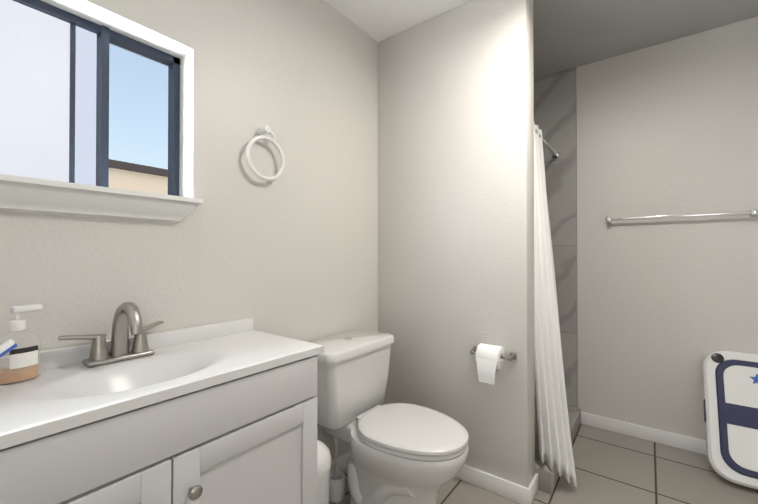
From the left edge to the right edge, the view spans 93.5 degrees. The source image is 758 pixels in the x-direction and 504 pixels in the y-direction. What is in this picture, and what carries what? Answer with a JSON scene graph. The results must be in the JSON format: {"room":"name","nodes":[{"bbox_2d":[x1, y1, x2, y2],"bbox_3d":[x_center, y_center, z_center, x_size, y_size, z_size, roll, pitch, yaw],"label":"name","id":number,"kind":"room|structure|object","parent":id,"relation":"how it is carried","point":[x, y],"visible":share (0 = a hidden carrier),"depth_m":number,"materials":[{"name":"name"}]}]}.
{"room":"bathroom","nodes":[
{"label":"bathroom","id":0,"kind":"room"},
{"bbox_2d":[0,0,377,461],"bbox_3d":[-0.509,-0.060,1.645,0.200,2.420,3.795,0,-1,37],"label":"wall","id":1,"kind":"structure","parent":0,"point":[291,251],"depth_m":1.43,"materials":[{"name":"grey paint"}]},
{"bbox_2d":[0,0,202,222],"bbox_3d":[-1.075,-0.416,0.799,0.220,0.629,1.259,0,-1,37],"label":"window","id":2,"kind":"structure","parent":1,"relation":"in","point":[54,93],"depth_m":1.07,"materials":[{"name":"blue"}]},
{"bbox_2d":[246,125,284,180],"bbox_3d":[-0.473,-0.411,1.485,0.052,0.230,0.185,0,-1,37],"label":"towel ring","id":3,"kind":"object","parent":1,"relation":"attached to","point":[262,131],"visible":0.98,"depth_m":1.48,"materials":[{"name":"white plastic"}]},
{"bbox_2d":[330,450,350,471],"bbox_3d":[-0.264,1.111,1.782,0.014,0.080,0.845,0,-1,37],"label":"baseboard","id":4,"kind":"structure","parent":1,"relation":"attached to","point":[342,461],"depth_m":1.87,"materials":[{"name":"white"}]},
{"bbox_2d":[378,0,534,487],"bbox_3d":[0.376,-0.058,1.942,0.854,2.420,0.137,0,-1,37],"label":"wall","id":5,"kind":"structure","parent":0,"point":[455,185],"depth_m":1.82,"materials":[{"name":"grey paint"}]},
{"bbox_2d":[455,464,530,503],"bbox_3d":[0.337,1.112,1.868,0.867,0.080,0.014,0,-1,37],"label":"baseboard","id":6,"kind":"structure","parent":5,"relation":"attached to","point":[512,491],"depth_m":1.70,"materials":[{"name":"white"}]},
{"bbox_2d":[470,343,516,384],"bbox_3d":[0.520,0.515,1.667,0.208,0.162,0.120,0,-1,37],"label":"toilet paper holder","id":7,"kind":"object","parent":5,"relation":"attached to","point":[489,358],"visible":1,"depth_m":1.63,"materials":[{"name":"white paper"}]},
{"bbox_2d":[528,473,537,503],"bbox_3d":[0.724,1.110,1.673,0.014,0.080,0.141,0,-1,37],"label":"baseboard","id":8,"kind":"structure","parent":5,"relation":"attached to","point":[533,486],"depth_m":1.66,"materials":[{"name":"white"}]},
{"bbox_2d":[325,0,757,77],"bbox_3d":[0.588,-1.327,0.826,2.950,0.100,3.795,0,-1,37],"label":"ceiling","id":9,"kind":"structure","parent":0,"point":[568,34],"depth_m":1.95,"materials":[{"name":"paint"}]},
{"bbox_2d":[329,424,757,503],"bbox_3d":[0.588,1.193,0.806,2.950,0.100,3.795,0,-1,37],"label":"floor","id":10,"kind":"structure","parent":0,"point":[611,467],"depth_m":1.79,"materials":[{"name":"tile"}]},
{"bbox_2d":[0,302,323,503],"bbox_3d":[-0.631,0.642,0.943,0.439,1.004,0.962,0,-1,37],"label":"bathroom vanity","id":11,"kind":"object","parent":10,"relation":"on","point":[221,413],"visible":1,"depth_m":0.92,"materials":[{"name":"grey"}]},
{"bbox_2d":[0,339,17,356],"bbox_3d":[-0.845,0.248,0.735,0.104,0.123,0.144,0,-1,37],"label":"toothbrush","id":12,"kind":"object","parent":11,"relation":"on","point":[8,346],"visible":1,"depth_m":0.75,"materials":[{"name":"white plastic"}]},
{"bbox_2d":[0,304,41,384],"bbox_3d":[-0.874,0.221,0.864,0.060,0.180,0.087,0,-1,37],"label":"soap dispenser","id":13,"kind":"object","parent":11,"relation":"on","point":[24,364],"visible":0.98,"depth_m":0.85,"materials":[{"name":"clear plastic"}]},
{"bbox_2d":[58,302,163,366],"bbox_3d":[-0.721,0.226,1.011,0.179,0.172,0.265,0,-1,37],"label":"faucet","id":14,"kind":"object","parent":11,"relation":"on","point":[140,349],"depth_m":1.01,"materials":[{"name":"silver metal"}]},
{"bbox_2d":[317,440,330,503],"bbox_3d":[-0.277,0.945,1.387,0.182,0.405,0.182,0,-1,37],"label":"waste bin","id":15,"kind":"object","parent":10,"relation":"on","point":[323,468],"visible":0.19,"depth_m":1.34,"materials":[{"name":"white plastic"}]},
{"bbox_2d":[329,437,344,502],"bbox_3d":[-0.200,1.008,1.673,0.080,0.285,0.080,0,-1,37],"label":"toilet brush","id":16,"kind":"object","parent":10,"relation":"on","point":[337,487],"visible":0.85,"depth_m":1.65,"materials":[{"name":"white plastic"}]},
{"bbox_2d":[309,329,468,503],"bbox_3d":[0.030,0.780,1.566,0.740,0.738,0.474,0,-1,37],"label":"toilet","id":17,"kind":"object","parent":10,"relation":"on","point":[405,453],"visible":0.96,"depth_m":1.49,"materials":[{"name":"white ceramic"}]},
{"bbox_2d":[535,409,537,449],"bbox_3d":[0.679,1.143,2.359,0.807,0.025,0.892,0,-1,37],"label":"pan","id":18,"kind":"object","parent":10,"relation":"on","point":[536,439],"depth_m":2.21,"materials":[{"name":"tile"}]},
{"bbox_2d":[535,405,580,494],"bbox_3d":[1.044,1.101,2.079,0.113,0.105,0.897,0,-1,37],"label":"curb","id":19,"kind":"object","parent":10,"relation":"on","point":[548,477],"visible":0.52,"depth_m":1.75,"materials":[{"name":"tile"}]},
{"bbox_2d":[702,351,757,488],"bbox_3d":[2.074,0.841,1.664,0.826,0.614,0.333,0,-1,37],"label":"bathtub","id":20,"kind":"object","parent":10,"relation":"on","point":[730,389],"visible":1,"depth_m":1.81,"materials":[{"name":"white plastic"}]},
{"bbox_2d":[576,16,757,439],"bbox_3d":[1.766,-0.056,2.210,2.750,2.420,0.150,0,-1,37],"label":"wall","id":21,"kind":"structure","parent":0,"point":[666,307],"depth_m":2.15,"materials":[{"name":"grey paint"}]},
{"bbox_2d":[534,67,577,408],"bbox_3d":[0.985,-0.052,2.701,0.910,2.420,0.008,0,-1,37],"label":"wall tile","id":22,"kind":"structure","parent":21,"relation":"attached to","point":[555,107],"depth_m":2.47,"materials":[{"name":"grey tile"}]},
{"bbox_2d":[534,123,577,487],"bbox_3d":[1.060,0.193,2.070,0.261,1.840,0.904,0,-1,37],"label":"shower curtain","id":23,"kind":"object","parent":22,"relation":"attached to","point":[554,439],"visible":0.79,"depth_m":1.78,"materials":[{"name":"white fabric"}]},
{"bbox_2d":[581,412,706,454],"bbox_3d":[2.028,1.112,1.900,1.670,0.080,0.014,0,-1,37],"label":"baseboard","id":24,"kind":"structure","parent":21,"relation":"attached to","point":[692,444],"depth_m":2.19,"materials":[{"name":"white"}]},
{"bbox_2d":[606,209,757,222],"bbox_3d":[1.738,-0.208,2.099,0.672,0.032,0.062,0,-1,37],"label":"towel bar","id":25,"kind":"object","parent":21,"relation":"attached to","point":[753,212],"visible":1,"depth_m":2.04,"materials":[{"name":"silver metal"}]},
{"label":"outside","id":26,"kind":"structure","parent":0,"visible":0},
{"bbox_2d":[109,159,167,194],"bbox_3d":[-7.798,0.301,4.270,3.200,3.740,22.000,0,-1,37],"label":"neighboring building","id":27,"kind":"structure","parent":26,"point":[133,176],"depth_m":6.37,"materials":[{"name":"beige paint"}]}
]}

